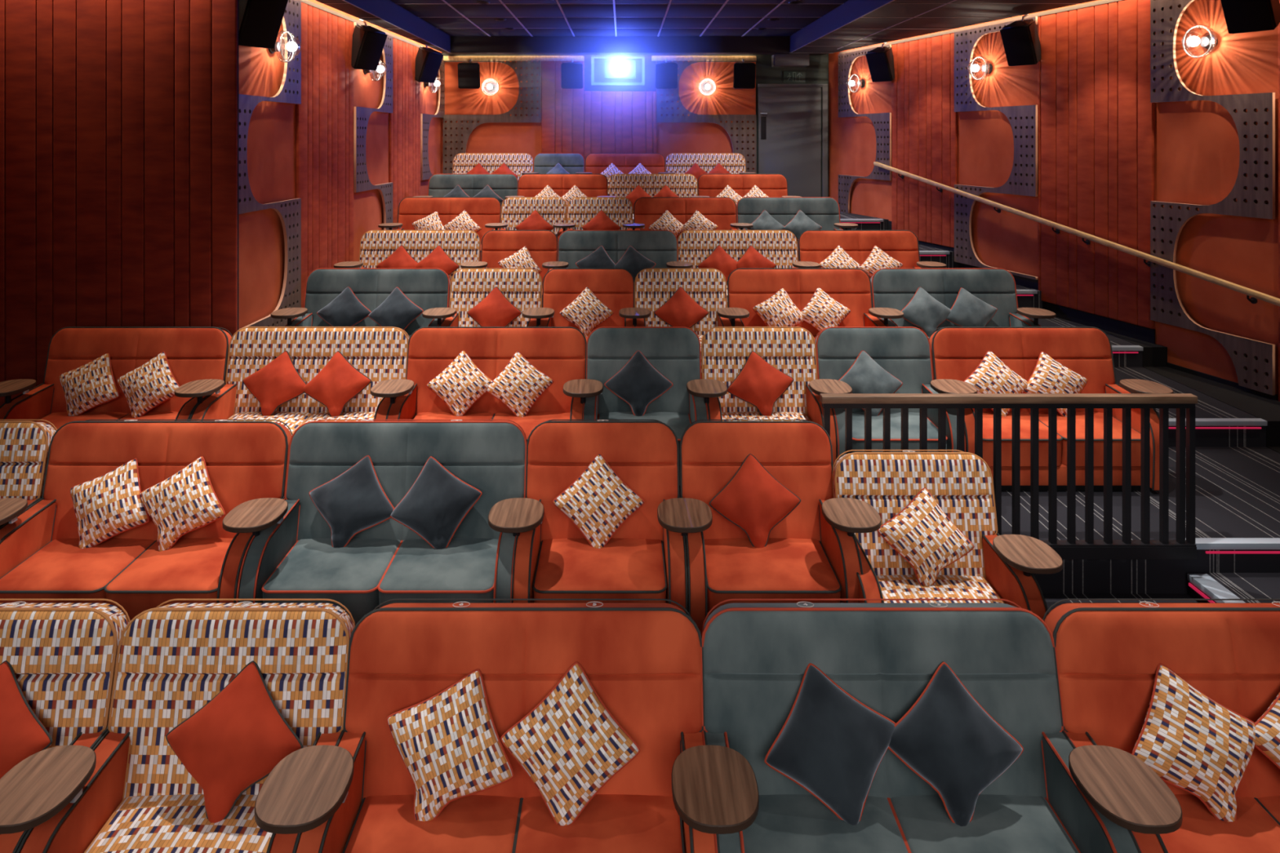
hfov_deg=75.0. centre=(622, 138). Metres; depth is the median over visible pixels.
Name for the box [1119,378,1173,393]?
side table
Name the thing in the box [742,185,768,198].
throw cushion
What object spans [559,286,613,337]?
throw cushion
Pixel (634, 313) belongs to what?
side table
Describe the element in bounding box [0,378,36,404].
side table
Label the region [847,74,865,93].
wall lamp
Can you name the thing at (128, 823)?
seat cushion
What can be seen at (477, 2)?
recessed light
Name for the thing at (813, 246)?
sofa
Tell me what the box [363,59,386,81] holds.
wall lamp
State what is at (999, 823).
seat cushion
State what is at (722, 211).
sofa
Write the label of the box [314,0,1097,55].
ceiling
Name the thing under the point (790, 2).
recessed light
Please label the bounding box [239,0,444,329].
wall
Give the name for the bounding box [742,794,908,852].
seat cushion
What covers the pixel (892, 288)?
sofa
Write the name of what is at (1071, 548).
guard railing
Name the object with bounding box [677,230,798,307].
sofa
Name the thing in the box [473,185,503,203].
throw cushion
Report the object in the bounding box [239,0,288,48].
wall speaker
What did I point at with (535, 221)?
throw cushion
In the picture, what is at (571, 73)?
wall speaker
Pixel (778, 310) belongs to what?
throw cushion
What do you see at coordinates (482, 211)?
sofa
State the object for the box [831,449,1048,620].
armchair
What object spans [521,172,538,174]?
side table
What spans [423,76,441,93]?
wall lamp
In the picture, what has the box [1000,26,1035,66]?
speaker grille
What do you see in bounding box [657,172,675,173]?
side table
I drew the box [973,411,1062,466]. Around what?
seat cushion
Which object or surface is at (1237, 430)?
floor
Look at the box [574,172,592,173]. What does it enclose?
side table
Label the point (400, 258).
throw cushion
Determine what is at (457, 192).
throw cushion
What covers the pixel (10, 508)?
side table
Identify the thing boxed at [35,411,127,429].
seat cushion
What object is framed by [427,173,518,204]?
sofa
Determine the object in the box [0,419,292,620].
sofa
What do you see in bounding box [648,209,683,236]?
throw cushion
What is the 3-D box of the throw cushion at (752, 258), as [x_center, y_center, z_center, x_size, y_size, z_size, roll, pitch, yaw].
[1.396,1.370,8.878,0.450,0.430,0.235,0,0,21]
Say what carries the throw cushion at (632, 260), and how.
on the sofa at (660, 246)
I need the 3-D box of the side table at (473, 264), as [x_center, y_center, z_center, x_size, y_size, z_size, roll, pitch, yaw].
[-1.535,1.425,8.610,0.270,0.255,0.332,0,0,0]
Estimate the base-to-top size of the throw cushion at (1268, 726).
0.429 m
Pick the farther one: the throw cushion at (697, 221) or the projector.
the projector
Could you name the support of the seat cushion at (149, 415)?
on the sofa at (193, 353)
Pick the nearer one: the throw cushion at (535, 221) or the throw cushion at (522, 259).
the throw cushion at (522, 259)
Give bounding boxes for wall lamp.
[268,31,301,62]
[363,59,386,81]
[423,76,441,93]
[481,78,498,96]
[698,78,715,96]
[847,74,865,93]
[967,56,992,80]
[1181,24,1217,58]
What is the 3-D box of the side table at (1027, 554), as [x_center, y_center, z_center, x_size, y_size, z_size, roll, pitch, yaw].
[1.922,2.087,3.960,0.270,0.255,0.332,0,0,0]
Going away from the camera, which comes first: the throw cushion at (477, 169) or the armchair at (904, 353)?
the armchair at (904, 353)
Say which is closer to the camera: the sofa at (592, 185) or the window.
the sofa at (592, 185)
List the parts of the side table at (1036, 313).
post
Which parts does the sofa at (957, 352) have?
armrest, backrest, armrest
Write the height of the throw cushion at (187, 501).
0.422 m
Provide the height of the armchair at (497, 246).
0.954 m
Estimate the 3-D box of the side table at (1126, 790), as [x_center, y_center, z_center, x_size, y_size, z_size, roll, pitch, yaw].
[1.579,2.161,2.630,0.270,0.255,0.332,0,0,0]
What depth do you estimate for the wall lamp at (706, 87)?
13.82 m
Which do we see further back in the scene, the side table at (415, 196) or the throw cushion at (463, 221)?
the side table at (415, 196)
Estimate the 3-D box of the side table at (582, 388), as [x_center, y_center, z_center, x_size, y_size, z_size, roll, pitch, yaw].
[-0.267,1.799,5.620,0.270,0.255,0.332,0,0,0]
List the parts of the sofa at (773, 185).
backrest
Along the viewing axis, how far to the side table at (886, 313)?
7.08 m
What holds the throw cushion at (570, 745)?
on the sofa at (642, 661)
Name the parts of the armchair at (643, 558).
armrest, backrest, armrest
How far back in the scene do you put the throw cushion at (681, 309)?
7.34 m
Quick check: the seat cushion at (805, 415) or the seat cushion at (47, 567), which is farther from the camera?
the seat cushion at (805, 415)
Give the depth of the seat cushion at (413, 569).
4.08 m
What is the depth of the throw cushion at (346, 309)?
7.34 m
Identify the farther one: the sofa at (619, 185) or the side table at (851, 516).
the sofa at (619, 185)
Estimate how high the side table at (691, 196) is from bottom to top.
0.255 m
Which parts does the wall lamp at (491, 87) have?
bulb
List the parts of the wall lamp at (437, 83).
bulb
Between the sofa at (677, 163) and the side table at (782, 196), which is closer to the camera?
the side table at (782, 196)
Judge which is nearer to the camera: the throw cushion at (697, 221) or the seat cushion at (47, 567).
the seat cushion at (47, 567)
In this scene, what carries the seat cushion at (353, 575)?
on the sofa at (295, 557)
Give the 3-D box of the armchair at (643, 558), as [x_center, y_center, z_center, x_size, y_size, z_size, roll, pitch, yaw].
[-0.110,2.029,4.308,0.833,0.954,0.768,0,0,0]
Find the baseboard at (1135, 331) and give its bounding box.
[888,220,1278,399]
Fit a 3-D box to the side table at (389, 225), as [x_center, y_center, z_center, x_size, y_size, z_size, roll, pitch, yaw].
[-2.814,1.173,10.105,0.270,0.255,0.332,0,0,0]
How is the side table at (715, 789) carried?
attached to the sofa at (757, 656)
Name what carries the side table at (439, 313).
attached to the sofa at (427, 288)
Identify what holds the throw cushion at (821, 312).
on the sofa at (747, 288)
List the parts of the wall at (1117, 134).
perforated plate, fabric panel, fabric panel, fabric panel, fabric panel, fabric panel, fabric panel, fabric panel, fabric panel, fabric panel, perforated plate, fabric panel, fabric panel, fabric panel, fabric panel, fabric panel, fabric panel, fabric panel, fabric panel, fabric panel, perforated plate, fabric panel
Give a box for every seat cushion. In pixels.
[0,537,155,603]
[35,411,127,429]
[85,794,272,852]
[106,537,233,620]
[117,411,178,421]
[226,411,311,432]
[262,537,400,625]
[292,411,375,434]
[344,794,519,852]
[378,537,498,608]
[412,411,493,421]
[492,411,570,442]
[515,794,682,852]
[533,537,666,603]
[599,411,689,466]
[697,335,703,372]
[704,537,840,617]
[721,411,809,421]
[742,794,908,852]
[852,411,946,453]
[876,574,1003,603]
[890,794,1079,852]
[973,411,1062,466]
[1039,411,1140,466]
[1159,794,1279,852]
[1257,795,1279,822]
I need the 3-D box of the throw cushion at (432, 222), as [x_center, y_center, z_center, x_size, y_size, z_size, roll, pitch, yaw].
[-2.403,1.126,10.379,0.457,0.414,0.229,0,0,-8]
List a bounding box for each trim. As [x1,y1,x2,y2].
[299,0,442,54]
[839,0,1122,54]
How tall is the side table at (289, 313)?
0.255 m
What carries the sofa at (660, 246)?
on the floor
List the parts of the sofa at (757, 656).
armrest, backrest, armrest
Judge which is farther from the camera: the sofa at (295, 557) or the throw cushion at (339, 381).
the throw cushion at (339, 381)
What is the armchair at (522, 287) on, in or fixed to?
on the floor
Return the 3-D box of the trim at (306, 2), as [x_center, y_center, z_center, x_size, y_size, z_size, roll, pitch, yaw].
[-3.155,-1.379,10.214,0.035,0.040,7.535,0,0,2]
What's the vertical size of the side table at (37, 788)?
0.255 m
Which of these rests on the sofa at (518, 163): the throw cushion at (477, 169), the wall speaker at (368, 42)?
the throw cushion at (477, 169)
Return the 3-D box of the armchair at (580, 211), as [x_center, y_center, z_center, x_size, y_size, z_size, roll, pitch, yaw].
[-0.287,1.224,10.288,0.833,0.954,0.768,0,0,0]
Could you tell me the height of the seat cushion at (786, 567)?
0.218 m
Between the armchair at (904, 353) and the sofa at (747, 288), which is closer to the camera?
the armchair at (904, 353)
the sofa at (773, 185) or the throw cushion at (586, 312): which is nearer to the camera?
the throw cushion at (586, 312)
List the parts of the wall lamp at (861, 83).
bulb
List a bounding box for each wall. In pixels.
[0,0,239,408]
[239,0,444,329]
[441,52,828,197]
[828,0,1279,401]
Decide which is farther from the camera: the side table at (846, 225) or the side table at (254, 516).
the side table at (846, 225)
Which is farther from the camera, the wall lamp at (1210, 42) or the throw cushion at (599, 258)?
the throw cushion at (599, 258)
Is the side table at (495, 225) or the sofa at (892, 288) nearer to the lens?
the sofa at (892, 288)
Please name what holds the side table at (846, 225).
attached to the sofa at (824, 211)
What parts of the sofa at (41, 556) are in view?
armrest, backrest, armrest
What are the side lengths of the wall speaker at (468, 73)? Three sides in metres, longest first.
0.465 x 0.359 x 0.284 m
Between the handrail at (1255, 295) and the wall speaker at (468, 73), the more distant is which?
the wall speaker at (468, 73)
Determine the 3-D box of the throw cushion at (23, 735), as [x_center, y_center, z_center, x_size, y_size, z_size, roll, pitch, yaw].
[-2.233,2.106,2.908,0.444,0.431,0.243,0,0,25]
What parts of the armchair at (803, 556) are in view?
armrest, backrest, armrest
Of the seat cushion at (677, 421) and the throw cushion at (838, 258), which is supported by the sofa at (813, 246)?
the throw cushion at (838, 258)
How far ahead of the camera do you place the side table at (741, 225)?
10.05 m
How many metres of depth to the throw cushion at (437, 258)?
8.83 m
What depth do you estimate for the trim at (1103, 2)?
10.00 m
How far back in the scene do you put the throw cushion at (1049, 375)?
5.84 m
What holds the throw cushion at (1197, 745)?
on the sofa at (1109, 655)
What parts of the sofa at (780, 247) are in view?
backrest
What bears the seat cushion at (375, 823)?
on the sofa at (642, 661)
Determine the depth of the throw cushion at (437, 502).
4.33 m
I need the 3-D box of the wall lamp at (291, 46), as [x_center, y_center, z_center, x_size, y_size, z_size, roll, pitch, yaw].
[-3.128,-0.847,7.725,0.263,0.296,0.296,0,0,2]
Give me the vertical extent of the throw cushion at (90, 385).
0.412 m
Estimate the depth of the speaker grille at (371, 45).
9.72 m
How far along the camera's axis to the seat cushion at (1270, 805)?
2.89 m
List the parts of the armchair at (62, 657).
armrest, backrest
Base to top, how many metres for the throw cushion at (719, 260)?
0.431 m
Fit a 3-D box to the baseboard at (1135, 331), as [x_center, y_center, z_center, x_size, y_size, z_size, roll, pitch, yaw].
[5.327,2.708,6.794,0.012,2.985,14.043,0,0,-15]
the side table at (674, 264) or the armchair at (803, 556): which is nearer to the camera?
the armchair at (803, 556)
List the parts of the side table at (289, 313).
post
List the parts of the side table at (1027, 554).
post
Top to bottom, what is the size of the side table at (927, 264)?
0.255 m
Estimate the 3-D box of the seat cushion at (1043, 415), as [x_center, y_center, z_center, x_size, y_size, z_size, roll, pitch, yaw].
[3.169,2.036,5.702,0.551,0.218,0.515,0,0,0]
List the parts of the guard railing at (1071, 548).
rail, plate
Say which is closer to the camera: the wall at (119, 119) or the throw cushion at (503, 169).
the wall at (119, 119)
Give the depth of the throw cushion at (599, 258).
8.85 m
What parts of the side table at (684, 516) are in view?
post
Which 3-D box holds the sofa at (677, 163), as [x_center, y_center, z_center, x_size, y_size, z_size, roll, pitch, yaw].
[1.342,0.722,13.278,1.303,0.954,0.768,0,0,0]
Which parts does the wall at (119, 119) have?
fabric panel, fabric panel, fabric panel, fabric panel, fabric panel, fabric panel, fabric panel, fabric panel, fabric panel, fabric panel, fabric panel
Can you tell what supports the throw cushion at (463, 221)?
on the sofa at (482, 211)
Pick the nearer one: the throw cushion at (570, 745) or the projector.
the throw cushion at (570, 745)
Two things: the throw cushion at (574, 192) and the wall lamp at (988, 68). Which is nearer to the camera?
the wall lamp at (988, 68)
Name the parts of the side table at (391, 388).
post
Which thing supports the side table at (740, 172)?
attached to the sofa at (677, 163)
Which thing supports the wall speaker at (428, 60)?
attached to the wall at (330, 153)
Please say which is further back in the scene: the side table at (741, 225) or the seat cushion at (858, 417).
the side table at (741, 225)
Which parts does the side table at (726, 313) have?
post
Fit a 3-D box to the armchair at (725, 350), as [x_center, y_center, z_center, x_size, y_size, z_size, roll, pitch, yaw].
[0.984,1.850,5.803,0.833,0.954,0.768,0,0,0]
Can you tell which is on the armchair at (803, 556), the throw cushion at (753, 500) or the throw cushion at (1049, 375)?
the throw cushion at (753, 500)
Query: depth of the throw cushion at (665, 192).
11.84 m
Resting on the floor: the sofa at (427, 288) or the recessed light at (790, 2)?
the sofa at (427, 288)
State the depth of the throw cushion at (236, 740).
2.85 m
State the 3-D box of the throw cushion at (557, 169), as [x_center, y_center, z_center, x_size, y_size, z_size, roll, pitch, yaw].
[-1.039,0.616,13.372,0.446,0.431,0.242,0,0,24]
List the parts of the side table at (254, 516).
post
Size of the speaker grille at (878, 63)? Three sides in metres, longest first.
0.436 x 0.316 x 0.018 m
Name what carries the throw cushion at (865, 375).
on the armchair at (904, 353)
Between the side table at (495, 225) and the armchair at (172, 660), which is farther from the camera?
the side table at (495, 225)
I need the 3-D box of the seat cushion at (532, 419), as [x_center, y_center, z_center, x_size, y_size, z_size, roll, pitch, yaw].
[-0.631,2.036,5.702,0.551,0.218,0.515,0,0,0]
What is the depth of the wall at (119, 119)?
6.42 m
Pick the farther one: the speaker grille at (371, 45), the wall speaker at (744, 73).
the wall speaker at (744, 73)
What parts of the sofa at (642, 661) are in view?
armrest, backrest, armrest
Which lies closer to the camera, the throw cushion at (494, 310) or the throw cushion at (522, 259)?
the throw cushion at (494, 310)
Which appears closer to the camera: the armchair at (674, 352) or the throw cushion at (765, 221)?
the armchair at (674, 352)
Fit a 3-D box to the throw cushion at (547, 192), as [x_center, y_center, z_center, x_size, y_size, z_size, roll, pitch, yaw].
[-1.075,0.887,11.877,0.446,0.431,0.242,0,0,24]
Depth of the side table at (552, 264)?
8.54 m
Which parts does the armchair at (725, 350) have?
armrest, backrest, armrest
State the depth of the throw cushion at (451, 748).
2.85 m
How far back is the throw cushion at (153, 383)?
5.82 m
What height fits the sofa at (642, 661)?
0.954 m
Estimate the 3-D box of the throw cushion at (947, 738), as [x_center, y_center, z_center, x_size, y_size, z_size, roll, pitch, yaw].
[1.148,2.106,2.898,0.440,0.431,0.248,0,0,27]
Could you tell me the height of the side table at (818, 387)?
0.255 m
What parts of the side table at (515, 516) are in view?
post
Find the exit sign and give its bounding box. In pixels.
[783,71,804,82]
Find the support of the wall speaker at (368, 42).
attached to the wall at (330, 153)
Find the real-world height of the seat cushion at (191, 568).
0.218 m
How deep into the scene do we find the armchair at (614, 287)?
7.50 m
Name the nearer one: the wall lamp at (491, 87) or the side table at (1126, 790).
the side table at (1126, 790)
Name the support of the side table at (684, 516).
attached to the armchair at (643, 558)
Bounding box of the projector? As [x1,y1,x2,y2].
[604,60,635,79]
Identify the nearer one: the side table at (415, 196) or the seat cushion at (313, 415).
the seat cushion at (313, 415)
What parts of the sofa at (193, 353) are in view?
armrest, backrest, armrest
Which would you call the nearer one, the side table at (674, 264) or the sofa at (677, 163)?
the side table at (674, 264)
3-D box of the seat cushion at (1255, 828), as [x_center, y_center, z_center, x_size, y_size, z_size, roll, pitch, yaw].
[1.946,2.398,2.712,0.551,0.218,0.515,0,0,0]
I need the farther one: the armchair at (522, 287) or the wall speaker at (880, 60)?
the wall speaker at (880, 60)
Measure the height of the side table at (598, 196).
0.255 m
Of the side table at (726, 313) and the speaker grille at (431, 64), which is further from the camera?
the speaker grille at (431, 64)
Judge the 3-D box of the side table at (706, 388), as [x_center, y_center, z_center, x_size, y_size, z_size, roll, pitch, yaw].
[0.567,1.799,5.620,0.270,0.255,0.332,0,0,0]
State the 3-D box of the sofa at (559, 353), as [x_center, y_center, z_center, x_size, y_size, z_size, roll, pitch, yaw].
[-0.909,1.850,5.803,1.303,0.954,0.768,0,0,0]
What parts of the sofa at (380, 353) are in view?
armrest, backrest, armrest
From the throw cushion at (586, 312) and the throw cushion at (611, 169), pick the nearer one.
the throw cushion at (586, 312)
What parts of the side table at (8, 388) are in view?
post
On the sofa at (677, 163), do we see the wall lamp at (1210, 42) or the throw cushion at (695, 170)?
the throw cushion at (695, 170)
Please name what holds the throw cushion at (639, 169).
on the sofa at (595, 163)
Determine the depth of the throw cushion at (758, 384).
5.84 m
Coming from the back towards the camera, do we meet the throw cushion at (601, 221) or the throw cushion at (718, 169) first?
the throw cushion at (718, 169)
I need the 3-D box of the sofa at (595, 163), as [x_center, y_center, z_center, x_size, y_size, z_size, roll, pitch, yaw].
[0.040,0.722,13.278,1.303,0.954,0.768,0,0,0]
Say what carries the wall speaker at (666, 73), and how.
attached to the wall at (531, 113)
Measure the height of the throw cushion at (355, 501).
0.422 m
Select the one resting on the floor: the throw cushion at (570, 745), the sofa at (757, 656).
the sofa at (757, 656)
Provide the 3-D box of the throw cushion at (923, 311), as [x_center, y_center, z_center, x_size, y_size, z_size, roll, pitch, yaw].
[2.690,1.552,7.395,0.450,0.431,0.236,0,0,21]
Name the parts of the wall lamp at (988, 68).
bulb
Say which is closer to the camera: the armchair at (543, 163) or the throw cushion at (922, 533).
the throw cushion at (922, 533)
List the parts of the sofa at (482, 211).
backrest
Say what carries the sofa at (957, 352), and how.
on the floor
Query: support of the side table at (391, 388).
attached to the sofa at (559, 353)
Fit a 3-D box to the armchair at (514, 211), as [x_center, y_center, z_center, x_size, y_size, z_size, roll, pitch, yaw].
[-1.120,1.224,10.288,0.833,0.954,0.768,0,0,0]
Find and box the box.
[771,53,808,66]
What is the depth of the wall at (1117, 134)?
8.45 m
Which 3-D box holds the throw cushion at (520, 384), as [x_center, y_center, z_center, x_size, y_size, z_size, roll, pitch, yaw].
[-0.728,1.745,5.885,0.441,0.428,0.241,0,0,21]
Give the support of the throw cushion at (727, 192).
on the sofa at (773, 185)
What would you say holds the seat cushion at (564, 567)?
on the armchair at (643, 558)
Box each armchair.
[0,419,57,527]
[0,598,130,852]
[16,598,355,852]
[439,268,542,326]
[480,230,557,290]
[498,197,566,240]
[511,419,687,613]
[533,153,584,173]
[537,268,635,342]
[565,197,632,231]
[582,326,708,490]
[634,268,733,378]
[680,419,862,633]
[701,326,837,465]
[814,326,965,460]
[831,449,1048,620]
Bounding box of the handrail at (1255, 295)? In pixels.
[873,161,1279,306]
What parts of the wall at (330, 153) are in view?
perforated plate, fabric panel, fabric panel, fabric panel, fabric panel, fabric panel, fabric panel, fabric panel, fabric panel, fabric panel, perforated plate, fabric panel, fabric panel, fabric panel, fabric panel, fabric panel, fabric panel, fabric panel, fabric panel, fabric panel, perforated plate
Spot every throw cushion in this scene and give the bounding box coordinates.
[0,660,52,778]
[58,352,119,416]
[70,457,149,548]
[116,351,179,417]
[139,456,225,551]
[165,660,302,822]
[242,351,306,416]
[302,351,371,417]
[308,455,394,547]
[316,286,371,326]
[368,287,423,330]
[376,244,417,268]
[386,668,514,821]
[390,456,482,549]
[411,211,445,230]
[416,245,459,275]
[426,350,493,416]
[443,185,470,197]
[443,209,481,232]
[466,163,489,173]
[466,286,521,326]
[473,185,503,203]
[486,351,554,417]
[491,163,518,177]
[497,245,542,273]
[500,662,639,825]
[515,209,554,231]
[533,185,560,197]
[546,163,569,173]
[552,453,644,548]
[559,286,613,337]
[560,185,587,208]
[575,245,615,268]
[582,209,620,230]
[600,163,623,180]
[604,350,673,416]
[613,245,656,282]
[625,185,652,210]
[628,163,651,173]
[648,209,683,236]
[653,185,679,197]
[653,286,708,328]
[681,209,718,231]
[684,163,707,182]
[697,244,737,282]
[707,163,730,173]
[709,453,800,547]
[715,185,742,205]
[727,351,793,416]
[736,245,776,269]
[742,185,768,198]
[746,209,784,230]
[752,287,804,326]
[764,662,895,825]
[783,209,822,239]
[800,287,850,333]
[819,244,861,269]
[839,350,902,416]
[860,245,902,277]
[877,487,974,586]
[888,662,1023,826]
[901,286,951,337]
[946,287,997,326]
[964,350,1027,416]
[1023,351,1088,417]
[1131,662,1255,822]
[1253,692,1279,768]
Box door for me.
[757,84,827,197]
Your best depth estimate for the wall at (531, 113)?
13.95 m
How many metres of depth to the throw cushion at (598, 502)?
4.34 m
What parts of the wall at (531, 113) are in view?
perforated plate, fabric panel, fabric panel, fabric panel, fabric panel, fabric panel, fabric panel, fabric panel, fabric panel, fabric panel, fabric panel, fabric panel, fabric panel, perforated plate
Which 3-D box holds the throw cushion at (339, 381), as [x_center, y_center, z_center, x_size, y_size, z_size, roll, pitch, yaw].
[-2.019,1.745,5.884,0.441,0.428,0.242,0,0,21]
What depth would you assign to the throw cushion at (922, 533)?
4.18 m
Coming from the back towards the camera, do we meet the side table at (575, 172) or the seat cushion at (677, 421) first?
the side table at (575, 172)
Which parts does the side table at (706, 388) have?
post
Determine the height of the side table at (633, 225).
0.255 m
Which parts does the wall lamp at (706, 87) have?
bulb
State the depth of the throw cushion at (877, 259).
8.83 m
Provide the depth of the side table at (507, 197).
11.52 m
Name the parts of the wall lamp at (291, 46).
bulb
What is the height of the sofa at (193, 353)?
0.954 m
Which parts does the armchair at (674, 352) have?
armrest, backrest, armrest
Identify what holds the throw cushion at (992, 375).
on the sofa at (957, 352)
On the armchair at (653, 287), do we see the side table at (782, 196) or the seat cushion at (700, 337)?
the seat cushion at (700, 337)
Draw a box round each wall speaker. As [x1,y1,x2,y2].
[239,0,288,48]
[351,18,386,71]
[414,44,443,83]
[457,59,479,88]
[560,59,582,88]
[655,59,677,88]
[733,59,755,88]
[865,42,894,82]
[1000,13,1040,66]
[1220,0,1279,34]
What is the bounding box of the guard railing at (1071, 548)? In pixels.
[819,393,1197,559]
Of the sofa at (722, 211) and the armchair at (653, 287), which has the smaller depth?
the armchair at (653, 287)
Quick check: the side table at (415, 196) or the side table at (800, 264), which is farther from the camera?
the side table at (415, 196)
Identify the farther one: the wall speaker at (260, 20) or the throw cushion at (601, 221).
the throw cushion at (601, 221)
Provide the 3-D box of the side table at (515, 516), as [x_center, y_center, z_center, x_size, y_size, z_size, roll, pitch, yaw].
[-0.526,1.978,4.125,0.270,0.255,0.332,0,0,0]
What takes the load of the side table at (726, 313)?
attached to the sofa at (747, 288)
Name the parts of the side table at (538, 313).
post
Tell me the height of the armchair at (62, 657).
0.954 m
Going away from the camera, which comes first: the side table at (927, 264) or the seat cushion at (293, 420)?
the seat cushion at (293, 420)
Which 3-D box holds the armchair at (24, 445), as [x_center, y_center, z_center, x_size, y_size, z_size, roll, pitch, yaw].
[-3.552,2.029,4.308,0.833,0.954,0.768,0,0,0]
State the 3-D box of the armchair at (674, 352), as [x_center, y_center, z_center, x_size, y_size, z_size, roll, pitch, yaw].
[0.150,1.850,5.803,0.833,0.954,0.768,0,0,0]
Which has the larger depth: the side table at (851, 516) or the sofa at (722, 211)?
the sofa at (722, 211)
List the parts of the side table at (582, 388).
post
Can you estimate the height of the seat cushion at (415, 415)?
0.218 m
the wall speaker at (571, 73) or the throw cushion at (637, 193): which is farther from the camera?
the wall speaker at (571, 73)
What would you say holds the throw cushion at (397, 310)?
on the sofa at (427, 288)
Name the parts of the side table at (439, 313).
post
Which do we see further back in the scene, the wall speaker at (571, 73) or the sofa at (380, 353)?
the wall speaker at (571, 73)
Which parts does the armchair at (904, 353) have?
armrest, backrest, armrest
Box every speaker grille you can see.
[355,31,386,71]
[419,53,443,83]
[865,52,891,82]
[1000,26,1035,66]
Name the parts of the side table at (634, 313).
post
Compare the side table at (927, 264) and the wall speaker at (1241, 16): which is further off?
the side table at (927, 264)
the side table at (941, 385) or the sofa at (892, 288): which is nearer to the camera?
the side table at (941, 385)
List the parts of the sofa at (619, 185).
backrest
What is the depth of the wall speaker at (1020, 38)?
9.22 m
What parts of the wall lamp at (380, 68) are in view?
bulb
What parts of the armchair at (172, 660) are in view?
armrest, backrest, armrest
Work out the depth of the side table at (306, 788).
2.60 m
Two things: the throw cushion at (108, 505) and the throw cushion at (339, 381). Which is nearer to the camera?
the throw cushion at (108, 505)
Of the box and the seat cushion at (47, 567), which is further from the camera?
the box
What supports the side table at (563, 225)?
attached to the armchair at (514, 211)
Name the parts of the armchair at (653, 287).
armrest, backrest, armrest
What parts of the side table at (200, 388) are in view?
post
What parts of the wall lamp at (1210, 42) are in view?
bulb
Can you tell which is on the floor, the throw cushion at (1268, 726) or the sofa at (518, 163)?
the sofa at (518, 163)
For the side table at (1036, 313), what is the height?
0.255 m
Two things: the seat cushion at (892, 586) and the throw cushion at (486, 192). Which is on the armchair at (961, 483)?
the seat cushion at (892, 586)
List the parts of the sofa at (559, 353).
armrest, backrest, armrest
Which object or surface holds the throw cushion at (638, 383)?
on the armchair at (674, 352)
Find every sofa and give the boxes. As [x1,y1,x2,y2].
[0,326,231,429]
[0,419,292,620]
[188,326,409,434]
[235,419,527,625]
[284,268,450,337]
[292,598,719,852]
[355,230,480,280]
[385,326,586,442]
[394,197,501,261]
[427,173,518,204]
[452,153,533,179]
[517,173,607,214]
[557,230,677,268]
[585,153,665,173]
[607,173,697,229]
[633,197,738,239]
[665,153,746,173]
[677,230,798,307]
[697,173,788,229]
[700,598,1143,852]
[727,268,887,338]
[736,197,843,255]
[797,230,923,277]
[870,268,1040,337]
[928,326,1159,490]
[1042,598,1279,852]
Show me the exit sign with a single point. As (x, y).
(788, 76)
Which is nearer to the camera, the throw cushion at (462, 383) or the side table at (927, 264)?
the throw cushion at (462, 383)
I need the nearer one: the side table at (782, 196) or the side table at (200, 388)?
the side table at (200, 388)
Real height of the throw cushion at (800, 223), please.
0.431 m
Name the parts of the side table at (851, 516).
post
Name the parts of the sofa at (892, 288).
armrest, armrest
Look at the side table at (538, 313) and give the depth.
7.08 m
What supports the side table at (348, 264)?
attached to the sofa at (461, 246)
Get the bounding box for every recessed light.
[476,1,489,4]
[788,1,801,4]
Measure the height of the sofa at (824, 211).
0.954 m
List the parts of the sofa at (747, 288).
armrest, armrest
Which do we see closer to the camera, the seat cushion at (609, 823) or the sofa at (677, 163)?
the seat cushion at (609, 823)
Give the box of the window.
[591,57,644,85]
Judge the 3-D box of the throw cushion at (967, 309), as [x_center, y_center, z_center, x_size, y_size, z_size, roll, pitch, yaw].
[3.086,1.555,7.378,0.441,0.425,0.239,0,0,19]
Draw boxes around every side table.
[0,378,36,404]
[0,497,27,525]
[0,745,96,834]
[174,378,224,404]
[222,497,288,538]
[254,745,353,834]
[271,307,307,324]
[333,261,363,268]
[370,378,413,404]
[377,222,402,230]
[412,195,433,197]
[422,307,456,326]
[460,261,487,268]
[484,222,507,230]
[488,497,544,538]
[504,195,524,199]
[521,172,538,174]
[522,307,554,324]
[542,261,568,268]
[552,222,575,232]
[563,378,603,404]
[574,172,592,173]
[596,195,616,197]
[618,307,650,326]
[622,222,644,230]
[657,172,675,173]
[657,497,712,540]
[666,261,693,268]
[671,745,759,834]
[686,378,727,403]
[690,195,710,197]
[716,307,749,326]
[729,222,753,230]
[738,172,756,173]
[781,195,801,197]
[792,261,820,268]
[808,378,852,395]
[821,497,880,537]
[834,222,857,230]
[868,307,903,325]
[916,261,946,268]
[930,378,977,393]
[992,534,1062,576]
[1016,307,1055,324]
[1068,745,1182,834]
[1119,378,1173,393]
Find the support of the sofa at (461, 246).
on the floor
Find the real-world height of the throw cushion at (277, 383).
0.428 m
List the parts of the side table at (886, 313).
post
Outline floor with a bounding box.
[679,212,1279,612]
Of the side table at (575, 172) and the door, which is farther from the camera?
the door
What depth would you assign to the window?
13.92 m
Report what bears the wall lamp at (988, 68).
attached to the wall at (1117, 134)
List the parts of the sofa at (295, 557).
armrest, backrest, armrest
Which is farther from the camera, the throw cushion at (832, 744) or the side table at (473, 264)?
the side table at (473, 264)
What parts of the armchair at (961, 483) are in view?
armrest, backrest, armrest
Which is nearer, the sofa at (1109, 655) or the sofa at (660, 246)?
the sofa at (1109, 655)

